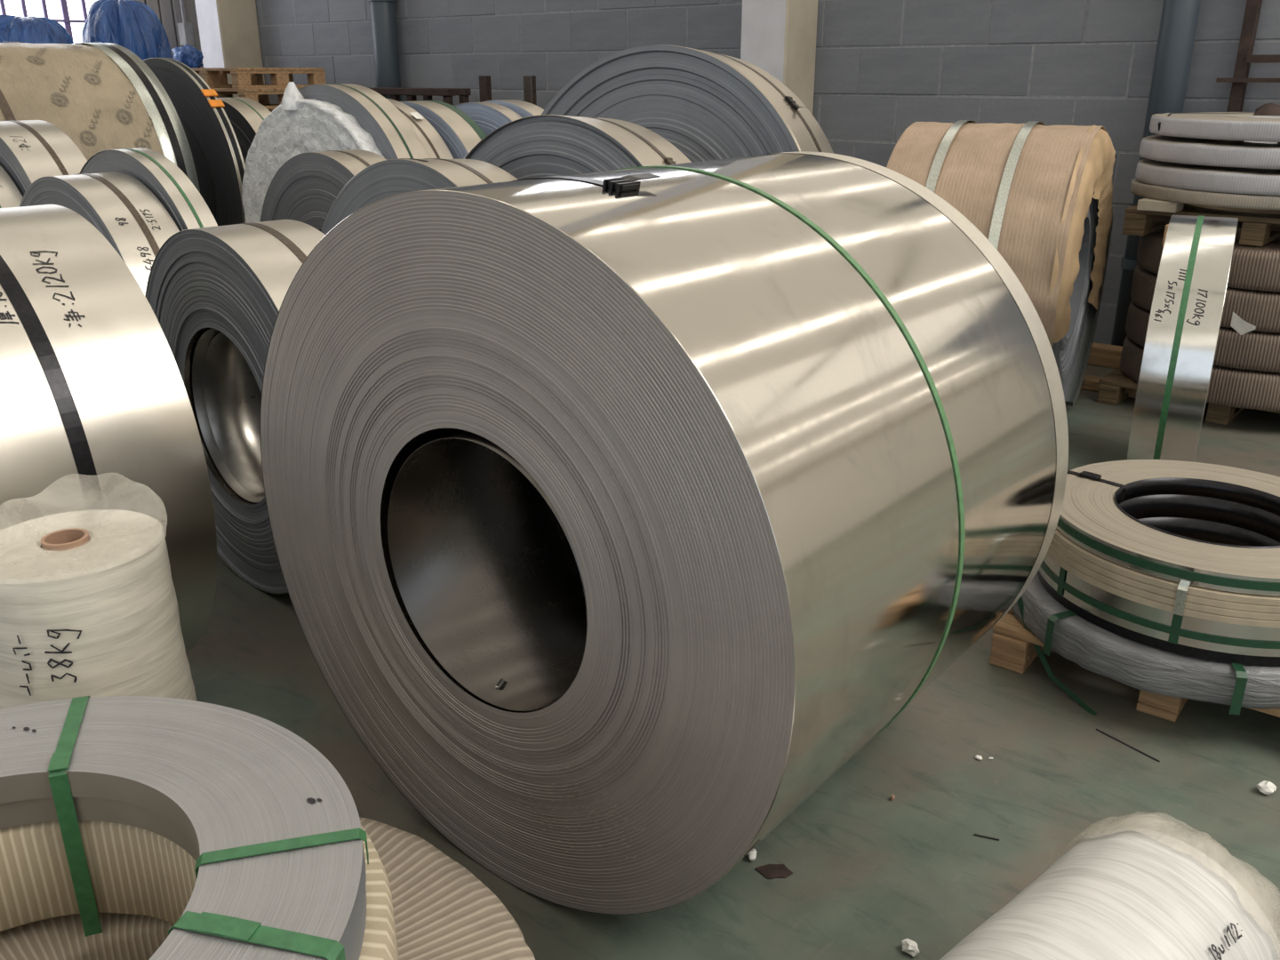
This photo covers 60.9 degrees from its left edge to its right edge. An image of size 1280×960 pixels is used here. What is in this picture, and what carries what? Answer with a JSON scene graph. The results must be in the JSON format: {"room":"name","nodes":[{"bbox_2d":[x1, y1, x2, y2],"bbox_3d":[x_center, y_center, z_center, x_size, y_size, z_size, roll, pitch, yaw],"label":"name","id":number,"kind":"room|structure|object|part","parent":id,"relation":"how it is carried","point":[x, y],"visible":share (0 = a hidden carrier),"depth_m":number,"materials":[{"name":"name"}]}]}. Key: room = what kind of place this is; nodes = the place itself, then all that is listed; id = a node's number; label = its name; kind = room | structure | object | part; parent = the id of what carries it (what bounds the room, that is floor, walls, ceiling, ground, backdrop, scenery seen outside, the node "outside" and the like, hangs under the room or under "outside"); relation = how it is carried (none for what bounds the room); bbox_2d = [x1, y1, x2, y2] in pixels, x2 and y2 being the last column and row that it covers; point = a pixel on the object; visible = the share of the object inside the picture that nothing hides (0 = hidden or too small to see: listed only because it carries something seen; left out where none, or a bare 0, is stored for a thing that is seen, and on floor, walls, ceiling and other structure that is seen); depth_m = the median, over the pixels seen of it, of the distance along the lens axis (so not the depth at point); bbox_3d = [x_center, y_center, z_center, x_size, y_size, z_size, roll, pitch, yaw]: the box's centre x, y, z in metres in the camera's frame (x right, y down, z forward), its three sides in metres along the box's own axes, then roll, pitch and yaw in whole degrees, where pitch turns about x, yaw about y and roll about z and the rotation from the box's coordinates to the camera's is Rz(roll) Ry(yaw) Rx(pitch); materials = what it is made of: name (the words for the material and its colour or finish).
{"room":"metal coil warehouse","nodes":[
{"label":"metal coil warehouse","id":0,"kind":"room"},
{"bbox_2d":[135,0,203,67],"bbox_3d":[13.982,-13.831,30.958,0.255,7.000,94.000,16,26,37],"label":"wall","id":1,"kind":"structure","parent":0,"point":[168,12],"depth_m":10.44,"materials":[{"name":"paint"}]},
{"bbox_2d":[0,0,96,43],"bbox_3d":[-5.738,-4.093,9.136,0.167,2.400,2.910,16,26,37],"label":"window","id":2,"kind":"structure","parent":1,"relation":"in","point":[72,14],"depth_m":9.77,"materials":[{"name":"white"}]},
{"bbox_3d":[-5.680,-3.890,9.162,0.018,0.022,2.840,16,26,37],"label":"rail","id":3,"kind":"part","parent":2,"relation":"part of","materials":[{"name":"metal"}]},
{"bbox_2d":[177,0,195,46],"bbox_3d":[-4.245,-3.937,10.275,0.120,3.100,0.090,16,26,37],"label":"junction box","id":4,"kind":"object","parent":1,"relation":"attached to","point":[186,32],"visible":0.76,"depth_m":10.14,"materials":[{"name":"grey metal"}]},
{"bbox_3d":[-3.076,-6.551,11.681,0.200,7.000,5.500,16,26,37],"label":"wall panel","id":5,"kind":"part","parent":1,"relation":"part of","materials":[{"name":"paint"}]},
{"bbox_2d":[185,364,1279,959],"bbox_3d":[24.606,-7.487,23.972,34.000,0.001,98.000,16,26,37],"label":"floor","id":6,"kind":"structure","parent":0,"point":[873,872],"depth_m":2.36,"materials":[{"name":"green paint"}]},
{"bbox_2d":[0,165,22,207],"bbox_3d":[-3.024,-0.839,4.790,1.160,1.160,0.424,17,26,38],"label":"coil","id":7,"kind":"object","parent":6,"relation":"on","point":[10,195],"visible":0.06,"depth_m":4.52,"materials":[{"name":"silver metal"}]},
{"bbox_2d":[0,14,73,44],"bbox_3d":[-4.383,-2.444,8.078,0.646,1.853,0.667,-16,26,-36],"label":"bundle","id":8,"kind":"object","parent":6,"relation":"on","point":[29,29],"visible":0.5,"depth_m":7.63,"materials":[{"name":"blue plastic"}]},
{"bbox_2d":[0,120,87,197],"bbox_3d":[-2.729,-1.006,5.069,1.326,1.274,0.433,17,26,38],"label":"coil","id":9,"kind":"object","parent":6,"relation":"on","point":[30,150],"visible":0.13,"depth_m":4.62,"materials":[{"name":"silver metal"}]},
{"bbox_2d":[0,491,197,708],"bbox_3d":[-0.952,0.417,1.939,0.336,0.803,0.340,16,26,37],"label":"roll","id":10,"kind":"object","parent":6,"relation":"on","point":[89,603],"visible":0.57,"depth_m":1.76,"materials":[{"name":"plastic"}]},
{"bbox_2d":[19,171,179,294],"bbox_3d":[-1.978,-0.562,4.083,1.134,1.134,0.236,17,27,38],"label":"coil","id":11,"kind":"object","parent":6,"relation":"on","point":[124,210],"visible":0.19,"depth_m":3.72,"materials":[{"name":"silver metal"}]},
{"bbox_2d":[0,41,199,192],"bbox_3d":[-3.558,-1.650,6.284,1.644,1.644,1.270,16,26,37],"label":"coil","id":12,"kind":"object","parent":6,"relation":"on","point":[103,96],"visible":0.44,"depth_m":5.92,"materials":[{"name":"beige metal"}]},
{"bbox_2d":[0,204,216,651],"bbox_3d":[-1.637,-0.007,2.540,1.180,1.180,0.752,18,27,39],"label":"coil","id":13,"kind":"object","parent":6,"relation":"on","point":[95,403],"visible":0.71,"depth_m":2.29,"materials":[{"name":"silver metal"}]},
{"bbox_2d":[81,0,172,60],"bbox_3d":[-3.934,-2.712,8.577,0.656,2.001,0.632,16,26,37],"label":"bundle","id":14,"kind":"object","parent":6,"relation":"on","point":[132,25],"visible":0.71,"depth_m":8.12,"materials":[{"name":"blue plastic"}]},
{"bbox_2d":[80,147,217,231],"bbox_3d":[-1.887,-0.659,4.234,1.210,1.210,0.115,17,27,38],"label":"coil","id":15,"kind":"object","parent":6,"relation":"on","point":[172,187],"visible":0.05,"depth_m":3.86,"materials":[{"name":"silver metal"}]},
{"bbox_2d":[143,57,245,225],"bbox_3d":[-2.925,-1.842,6.896,1.556,1.556,0.085,16,26,37],"label":"coil","id":16,"kind":"object","parent":6,"relation":"on","point":[218,158],"visible":0.23,"depth_m":6.48,"materials":[{"name":"black metal"}]},
{"bbox_2d":[194,0,264,97],"bbox_3d":[-3.823,-5.740,9.527,0.380,7.000,0.400,16,26,37],"label":"column","id":17,"kind":"structure","parent":6,"relation":"on","point":[228,29],"depth_m":10.00,"materials":[{"name":"paint"}]},
{"bbox_2d":[144,219,325,593],"bbox_3d":[-1.098,-0.214,3.240,1.074,1.074,0.287,19,28,41],"label":"coil","id":18,"kind":"object","parent":6,"relation":"on","point":[216,295],"visible":0.46,"depth_m":3.19,"materials":[{"name":"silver metal"}]},
{"bbox_2d":[216,97,271,164],"bbox_3d":[-2.747,-1.927,7.463,1.314,1.314,0.225,16,26,37],"label":"coil","id":19,"kind":"object","parent":6,"relation":"on","point":[245,116],"visible":0.08,"depth_m":7.06,"materials":[{"name":"silver metal"}]},
{"bbox_2d":[241,81,384,223],"bbox_3d":[-1.736,-1.377,5.843,1.340,1.426,0.133,16,26,37],"label":"coil","id":20,"kind":"object","parent":6,"relation":"on","point":[298,125],"visible":0.19,"depth_m":5.70,"materials":[{"name":"grey plastic"}]},
{"bbox_2d":[260,149,386,231],"bbox_3d":[-1.302,-0.876,4.886,1.156,1.156,0.234,18,27,39],"label":"coil","id":21,"kind":"object","parent":6,"relation":"on","point":[304,189],"visible":0.19,"depth_m":4.69,"materials":[{"name":"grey metal"}]},
{"bbox_2d":[280,83,428,159],"bbox_3d":[-1.604,-1.413,5.947,1.414,1.414,0.197,16,26,37],"label":"coil","id":22,"kind":"object","parent":6,"relation":"on","point":[391,132],"visible":0.11,"depth_m":5.50,"materials":[{"name":"silver metal"}]},
{"bbox_2d":[320,158,517,234],"bbox_3d":[-0.689,-0.483,3.776,1.214,1.223,0.334,18,27,39],"label":"coil","id":23,"kind":"object","parent":6,"relation":"on","point":[381,180],"visible":0.05,"depth_m":3.54,"materials":[{"name":"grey metal"}]},
{"bbox_2d":[386,98,453,159],"bbox_3d":[-1.450,-1.422,6.077,1.340,1.340,0.172,16,26,37],"label":"coil","id":24,"kind":"object","parent":6,"relation":"on","point":[434,145],"visible":0.02,"depth_m":5.66,"materials":[{"name":"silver metal"}]},
{"bbox_2d":[368,87,471,105],"bbox_3d":[-1.780,-2.426,8.728,1.100,1.350,0.235,16,26,37],"label":"pallet","id":25,"kind":"object","parent":6,"relation":"on","point":[395,92],"visible":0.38,"depth_m":8.28,"materials":[{"name":"wood"}]},
{"bbox_3d":[-1.918,-2.409,8.756,0.060,1.300,0.050,16,26,37],"label":"leg","id":26,"kind":"part","parent":25,"relation":"part of","materials":[{"name":"wood"}]},
{"bbox_3d":[-1.764,-2.365,8.637,0.060,1.300,0.050,16,26,37],"label":"leg","id":27,"kind":"part","parent":25,"relation":"part of","materials":[{"name":"wood"}]},
{"bbox_3d":[-1.827,-3.014,8.447,1.100,0.050,0.090,16,26,37],"label":"rail","id":28,"kind":"part","parent":25,"relation":"part of","materials":[{"name":"wood"}]},
{"bbox_3d":[-1.725,-3.058,8.563,1.100,0.050,0.060,16,26,37],"label":"rail","id":29,"kind":"part","parent":25,"relation":"part of","materials":[{"name":"wood"}]},
{"bbox_3d":[-1.662,-2.408,8.752,0.060,1.300,0.050,16,26,37],"label":"leg","id":30,"kind":"part","parent":25,"relation":"part of","materials":[{"name":"wood"}]},
{"bbox_3d":[-1.440,-2.271,8.386,0.060,1.300,0.050,16,26,37],"label":"leg","id":31,"kind":"part","parent":25,"relation":"part of","materials":[{"name":"wood"}]},
{"bbox_3d":[-1.338,-2.315,8.502,0.060,1.300,0.050,16,26,37],"label":"leg","id":32,"kind":"part","parent":25,"relation":"part of","materials":[{"name":"wood"}]},
{"bbox_2d":[400,100,486,159],"bbox_3d":[-1.214,-1.458,6.194,1.324,1.324,0.188,17,27,38],"label":"coil","id":33,"kind":"object","parent":6,"relation":"on","point":[460,133],"visible":0.06,"depth_m":5.77,"materials":[{"name":"silver metal"}]},
{"bbox_2d":[479,75,491,102],"bbox_3d":[-1.159,-2.347,8.387,0.160,1.440,0.160,16,26,37],"label":"bar","id":34,"kind":"object","parent":6,"relation":"on","point":[484,81],"visible":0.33,"depth_m":8.14,"materials":[{"name":"wood"}]},
{"bbox_2d":[454,102,522,135],"bbox_3d":[-0.899,-1.490,6.290,1.310,1.310,0.103,17,27,38],"label":"coil","id":35,"kind":"object","parent":6,"relation":"on","point":[489,116],"visible":0.02,"depth_m":5.98,"materials":[{"name":"silver metal"}]},
{"bbox_2d":[482,99,543,118],"bbox_3d":[-0.761,-1.520,6.356,1.320,1.320,0.136,17,27,38],"label":"coil","id":36,"kind":"object","parent":6,"relation":"on","point":[524,108],"visible":0.02,"depth_m":6.00,"materials":[{"name":"silver metal"}]},
{"bbox_2d":[523,75,536,105],"bbox_3d":[-0.796,-2.242,8.106,0.160,1.440,0.160,16,26,37],"label":"bar","id":37,"kind":"object","parent":6,"relation":"on","point":[529,81],"visible":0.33,"depth_m":7.86,"materials":[{"name":"brown wood"}]},
{"bbox_2d":[464,114,691,179],"bbox_3d":[-0.245,-0.634,4.005,1.340,1.352,0.376,16,26,37],"label":"coil","id":38,"kind":"object","parent":6,"relation":"on","point":[540,145],"visible":0.09,"depth_m":3.70,"materials":[{"name":"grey metal"}]},
{"bbox_2d":[260,151,1068,914],"bbox_3d":[0.053,0.014,2.290,1.305,1.312,1.078,16,26,36],"label":"coil","id":39,"kind":"object","parent":6,"relation":"on","point":[719,467],"visible":1,"depth_m":1.80,"materials":[{"name":"silver metal"}]},
{"bbox_2d":[495,678,503,689],"bbox_3d":[-0.263,0.383,2.041,0.007,0.007,0.030,5,21,13],"label":"metal offcut","id":40,"kind":"object","parent":39,"relation":"in","point":[499,684],"visible":1,"depth_m":2.03,"materials":[{"name":"silver metal"}]},
{"bbox_2d":[541,44,833,162],"bbox_3d":[0.110,-0.983,4.602,1.578,1.592,0.419,15,25,34],"label":"coil","id":41,"kind":"object","parent":6,"relation":"on","point":[710,106],"visible":0.18,"depth_m":4.24,"materials":[{"name":"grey metal"}]},
{"bbox_2d":[747,848,756,860],"bbox_3d":[0.224,0.745,2.169,0.018,0.020,0.031,5,21,14],"label":"scrap","id":42,"kind":"object","parent":6,"relation":"on","point":[752,854],"visible":0.88,"depth_m":2.16,"materials":[{"name":"white paper"}]},
{"bbox_2d":[754,864,793,878],"bbox_3d":[0.264,0.767,2.135,0.074,0.004,0.043,-1,21,-1],"label":"scrap","id":43,"kind":"object","parent":6,"relation":"on","point":[769,870],"visible":1,"depth_m":2.13,"materials":[{"name":"metal"}]},
{"bbox_2d":[740,0,818,114],"bbox_3d":[0.838,-4.405,5.950,0.330,7.000,0.350,16,26,37],"label":"column","id":44,"kind":"structure","parent":6,"relation":"on","point":[779,37],"depth_m":6.48,"materials":[{"name":"paint"}]},
{"bbox_2d":[901,938,919,956],"bbox_3d":[0.480,0.831,1.938,0.026,0.022,0.036,-14,24,-32],"label":"scrap","id":45,"kind":"object","parent":6,"relation":"on","point":[908,946],"visible":1,"depth_m":1.93,"materials":[{"name":"white paper"}]},
{"bbox_2d":[975,754,982,759],"bbox_3d":[0.772,0.633,2.484,0.013,0.007,0.019,-18,27,-39],"label":"scrap","id":46,"kind":"object","parent":6,"relation":"on","point":[979,757],"visible":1,"depth_m":2.48,"materials":[{"name":"white paper"}]},
{"bbox_2d":[973,833,999,840],"bbox_3d":[0.709,0.731,2.229,0.050,0.002,0.002,7,22,18],"label":"wire snippet","id":47,"kind":"object","parent":6,"relation":"on","point":[974,834],"visible":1,"depth_m":2.23,"materials":[{"name":"black metal"}]},
{"bbox_2d":[886,120,1115,407],"bbox_3d":[1.592,-0.932,4.869,0.818,1.282,1.299,11,23,27],"label":"coil","id":48,"kind":"object","parent":6,"relation":"on","point":[1042,195],"visible":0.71,"depth_m":4.34,"materials":[{"name":"brown paper"}]},
{"bbox_2d":[1088,342,1122,368],"bbox_3d":[2.430,-0.675,5.821,1.500,0.100,0.100,16,26,37],"label":"timber beam","id":49,"kind":"structure","parent":6,"relation":"on","point":[1100,355],"depth_m":5.75,"materials":[{"name":"brown wood"}]},
{"bbox_2d":[1080,374,1136,398],"bbox_3d":[2.113,-0.510,5.456,0.750,0.050,0.100,16,26,37],"label":"timber beam","id":50,"kind":"structure","parent":6,"relation":"on","point":[1090,382],"depth_m":5.32,"materials":[{"name":"brown wood"}]},
{"bbox_2d":[939,814,1279,959],"bbox_3d":[0.509,0.826,1.464,1.022,0.376,0.386,-17,26,-38],"label":"roll","id":51,"kind":"object","parent":6,"relation":"on","point":[1117,893],"visible":1,"depth_m":1.56,"materials":[{"name":"plastic"}]},
{"bbox_2d":[1096,728,1159,761],"bbox_3d":[1.133,0.616,2.532,0.002,0.002,0.160,-14,25,-33],"label":"wire snippet","id":52,"kind":"object","parent":6,"relation":"on","point":[1096,729],"visible":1,"depth_m":2.53,"materials":[{"name":"black metal"}]},
{"bbox_2d":[989,459,1279,721],"bbox_3d":[1.430,0.270,2.832,0.900,0.440,0.910,15,25,35],"label":"coils","id":53,"kind":"object","parent":6,"relation":"on","point":[1012,649],"depth_m":2.59,"materials":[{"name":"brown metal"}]},
{"bbox_2d":[1016,596,1096,715],"bbox_3d":[1.041,0.419,2.754,0.014,0.224,0.342,-8,22,-20],"label":"strap","id":54,"kind":"object","parent":53,"relation":"hanging from","point":[1037,648],"visible":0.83,"depth_m":2.76,"materials":[{"name":"green plastic"}]},
{"bbox_3d":[1.428,0.323,2.853,0.864,0.104,0.880,16,26,37],"label":"foil wrapped coil","id":55,"kind":"part","parent":53,"relation":"part of","materials":[{"name":"grey plastic"}]},
{"bbox_3d":[1.446,0.269,2.818,0.790,0.027,0.790,16,26,37],"label":"flat steel coil","id":56,"kind":"part","parent":53,"relation":"part of","materials":[{"name":"silver metal"}]},
{"bbox_3d":[1.446,0.218,2.799,0.805,0.080,0.805,16,26,37],"label":"flat steel coil","id":57,"kind":"part","parent":53,"relation":"part of","materials":[{"name":"silver metal"}]},
{"bbox_3d":[1.444,0.150,2.772,0.824,0.068,0.828,16,26,37],"label":"flat steel coil","id":58,"kind":"part","parent":53,"relation":"part of","materials":[{"name":"silver metal"}]},
{"bbox_3d":[1.445,0.092,2.752,0.809,0.055,0.809,16,26,37],"label":"flat steel coil","id":59,"kind":"part","parent":53,"relation":"part of","materials":[{"name":"silver metal"}]},
{"bbox_2d":[1126,215,1238,462],"bbox_3d":[1.955,-0.445,3.944,0.207,0.998,0.998,10,23,26],"label":"coil","id":60,"kind":"object","parent":6,"relation":"on","point":[1188,303],"visible":0.9,"depth_m":3.54,"materials":[{"name":"metal"}]},
{"bbox_2d":[1096,367,1279,424],"bbox_3d":[2.834,-0.420,5.131,1.050,0.110,0.860,16,26,37],"label":"wooden pallet","id":61,"kind":"object","parent":6,"relation":"on","point":[1112,387],"visible":0.3,"depth_m":5.08,"materials":[{"name":"brown wood"}]},
{"bbox_2d":[1161,224,1168,247],"bbox_3d":[2.258,-1.029,4.578,0.080,0.090,0.100,16,26,37],"label":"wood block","id":62,"kind":"object","parent":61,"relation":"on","point":[1167,225],"visible":0.2,"depth_m":4.56,"materials":[{"name":"brown wood"}]},
{"bbox_2d":[1120,335,1279,411],"bbox_3d":[2.844,-0.546,5.075,1.102,0.164,1.102,16,26,37],"label":"coil","id":63,"kind":"object","parent":61,"relation":"on","point":[1228,386],"visible":0.15,"depth_m":4.65,"materials":[{"name":"brown paper"}]},
{"bbox_2d":[1125,300,1279,372],"bbox_3d":[2.842,-0.704,5.017,1.102,0.164,1.103,16,26,37],"label":"coil","id":64,"kind":"object","parent":63,"relation":"on","point":[1253,350],"visible":0.16,"depth_m":4.60,"materials":[{"name":"brown paper"}]},
{"bbox_2d":[1121,203,1279,246],"bbox_3d":[2.833,-1.155,4.855,1.050,0.115,0.860,16,26,37],"label":"wooden pallet","id":65,"kind":"object","parent":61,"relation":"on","point":[1260,228],"visible":0.62,"depth_m":4.73,"materials":[{"name":"brown wood"}]},
{"bbox_2d":[1136,197,1183,213],"bbox_3d":[2.272,-1.200,4.750,0.160,0.045,0.120,16,26,37],"label":"carton","id":66,"kind":"object","parent":65,"relation":"on","point":[1146,204],"visible":0.88,"depth_m":4.71,"materials":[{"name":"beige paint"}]},
{"bbox_2d":[1130,159,1279,210],"bbox_3d":[2.800,-1.327,4.821,1.145,0.141,1.131,16,26,37],"label":"coil","id":67,"kind":"object","parent":65,"relation":"on","point":[1259,202],"depth_m":4.51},
{"bbox_3d":[2.805,-1.351,4.807,1.132,0.085,1.131,16,26,37],"label":"wrapped flat coil","id":68,"kind":"part","parent":67,"relation":"part of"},
{"bbox_2d":[1138,134,1279,169],"bbox_3d":[2.804,-1.447,4.769,1.133,0.086,1.127,16,26,37],"label":"coil","id":69,"kind":"object","parent":67,"relation":"on","point":[1258,155],"visible":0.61,"depth_m":4.50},
{"bbox_2d":[1149,103,1279,142],"bbox_3d":[2.829,-1.562,4.705,1.134,0.138,1.132,16,26,37],"label":"coil","id":70,"kind":"object","parent":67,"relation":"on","point":[1263,124],"visible":1,"depth_m":4.51,"materials":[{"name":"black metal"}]},
{"bbox_2d":[1219,139,1244,142],"bbox_3d":[2.510,-1.443,4.615,0.080,0.017,0.080,16,26,37],"label":"block","id":71,"kind":"object","parent":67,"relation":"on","point":[1220,140],"visible":0.46,"depth_m":4.59,"materials":[{"name":"brown wood"}]},
{"bbox_2d":[1130,264,1279,335],"bbox_3d":[2.824,-0.850,4.943,1.104,0.174,1.152,16,26,37],"label":"coil","id":72,"kind":"object","parent":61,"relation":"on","point":[1244,311],"visible":0.2,"depth_m":4.54,"materials":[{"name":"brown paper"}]},
{"bbox_2d":[1136,221,1279,292],"bbox_3d":[2.839,-1.017,4.895,1.105,0.165,1.114,16,26,37],"label":"coil","id":73,"kind":"object","parent":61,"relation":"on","point":[1254,268],"visible":0.27,"depth_m":4.51,"materials":[{"name":"brown paper"}]},
{"bbox_2d":[1216,0,1279,111],"bbox_3d":[3.438,-1.646,4.850,1.620,2.600,0.092,16,26,37],"label":"rack","id":74,"kind":"object","parent":6,"relation":"on","point":[1244,58],"visible":0.46,"depth_m":5.17,"materials":[{"name":"brown metal"}]},
{"bbox_3d":[2.895,-1.812,5.293,0.055,2.600,0.055,16,26,37],"label":"post","id":75,"kind":"part","parent":74,"relation":"part of","materials":[{"name":"metal"}]},
{"bbox_2d":[1256,780,1276,794],"bbox_3d":[1.362,0.667,2.361,0.041,0.028,0.033,-7,22,-17],"label":"scrap","id":76,"kind":"object","parent":6,"relation":"on","point":[1267,788],"visible":1,"depth_m":2.35,"materials":[{"name":"white paper"}]},
{"bbox_3d":[-4.011,-2.922,9.849,0.550,1.500,0.371,16,26,37],"label":"cabinet","id":77,"kind":"object","parent":6,"relation":"on","visible":0},
{"bbox_2d":[171,44,203,68],"bbox_3d":[-3.951,-3.689,9.481,0.273,0.198,0.260,16,26,37],"label":"bundle","id":78,"kind":"object","parent":77,"relation":"on","point":[190,56],"visible":0.7,"depth_m":9.40,"materials":[{"name":"blue plastic"}]},
{"bbox_3d":[-3.214,-2.031,9.392,1.000,0.150,0.800,17,26,38],"label":"wooden pallet","id":79,"kind":"object","parent":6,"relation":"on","visible":0},
{"bbox_3d":[-3.194,-2.166,9.323,1.000,0.150,0.800,17,27,38],"label":"wooden pallet","id":80,"kind":"object","parent":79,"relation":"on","visible":0},
{"bbox_3d":[-3.202,-2.308,9.276,1.000,0.150,0.800,16,26,37],"label":"wooden pallet","id":81,"kind":"object","parent":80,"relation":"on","visible":0},
{"bbox_3d":[-3.231,-2.457,9.246,1.000,0.150,0.800,16,26,37],"label":"wooden pallet","id":82,"kind":"object","parent":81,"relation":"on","visible":0},
{"bbox_3d":[-3.233,-2.598,9.194,1.000,0.150,0.800,16,26,37],"label":"wooden pallet","id":83,"kind":"object","parent":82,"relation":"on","visible":0},
{"bbox_3d":[-3.231,-2.738,9.140,1.000,0.150,0.800,17,27,38],"label":"wooden pallet","id":84,"kind":"object","parent":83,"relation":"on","visible":0},
{"bbox_3d":[-3.210,-2.872,9.070,1.000,0.150,0.800,15,26,35],"label":"wooden pallet","id":85,"kind":"object","parent":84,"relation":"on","visible":0},
{"bbox_3d":[-3.228,-3.018,9.032,1.000,0.150,0.800,17,26,38],"label":"wooden pallet","id":86,"kind":"object","parent":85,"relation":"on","visible":0},
{"bbox_2d":[210,88,299,109],"bbox_3d":[-3.129,-3.107,8.841,1.000,0.150,0.800,16,26,36],"label":"wooden pallet","id":87,"kind":"object","parent":86,"relation":"on","point":[260,95],"visible":0.3,"depth_m":8.44,"materials":[{"name":"brown wood"}]},
{"bbox_2d":[192,67,325,88],"bbox_3d":[-3.206,-3.292,8.908,1.000,0.150,0.800,16,26,37],"label":"wooden pallet","id":88,"kind":"object","parent":87,"relation":"on","point":[214,77],"visible":0.82,"depth_m":8.62,"materials":[{"name":"brown wood"}]},
{"bbox_3d":[-0.657,0.985,1.396,0.800,0.120,0.740,16,26,37],"label":"wooden pallet","id":89,"kind":"object","parent":6,"relation":"on","visible":0},
{"bbox_2d":[0,816,535,959],"bbox_3d":[-0.643,0.826,1.348,1.087,0.208,1.096,16,26,37],"label":"coil","id":90,"kind":"object","parent":89,"relation":"on","point":[442,910],"visible":0.34,"depth_m":1.56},
{"bbox_2d":[0,696,368,959],"bbox_3d":[-0.766,0.703,1.292,0.892,0.490,0.892,6,21,15],"label":"coil","id":91,"kind":"object","parent":90,"relation":"on","point":[272,830],"visible":1,"depth_m":1.43,"materials":[{"name":"grey metal"}]},
{"bbox_2d":[0,820,399,959],"bbox_3d":[-0.759,0.639,1.269,0.937,0.168,0.937,16,26,37],"label":"coil","id":92,"kind":"object","parent":90,"relation":"on","point":[133,870],"visible":0.16,"depth_m":1.50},
{"bbox_2d":[255,0,1279,344],"bbox_3d":[0.274,-2.542,7.533,11.700,2.400,0.207,16,26,37],"label":"wall","id":93,"kind":"structure","parent":0,"point":[883,68],"depth_m":6.40,"materials":[{"name":"grey concrete"}]},
{"bbox_2d":[368,0,401,101],"bbox_3d":[-2.088,-3.498,8.952,0.224,3.200,0.224,-9,22,-22],"label":"downpipe","id":94,"kind":"object","parent":93,"relation":"attached to","point":[383,21],"visible":0.3,"depth_m":8.85,"materials":[{"name":"metal"}]},
{"bbox_2d":[1111,0,1200,346],"bbox_3d":[2.615,-2.139,5.313,0.188,3.200,0.188,-2,21,-5],"label":"downpipe","id":95,"kind":"object","parent":93,"relation":"attached to","point":[1180,18],"visible":0.4,"depth_m":5.32,"materials":[{"name":"metal"}]}
]}

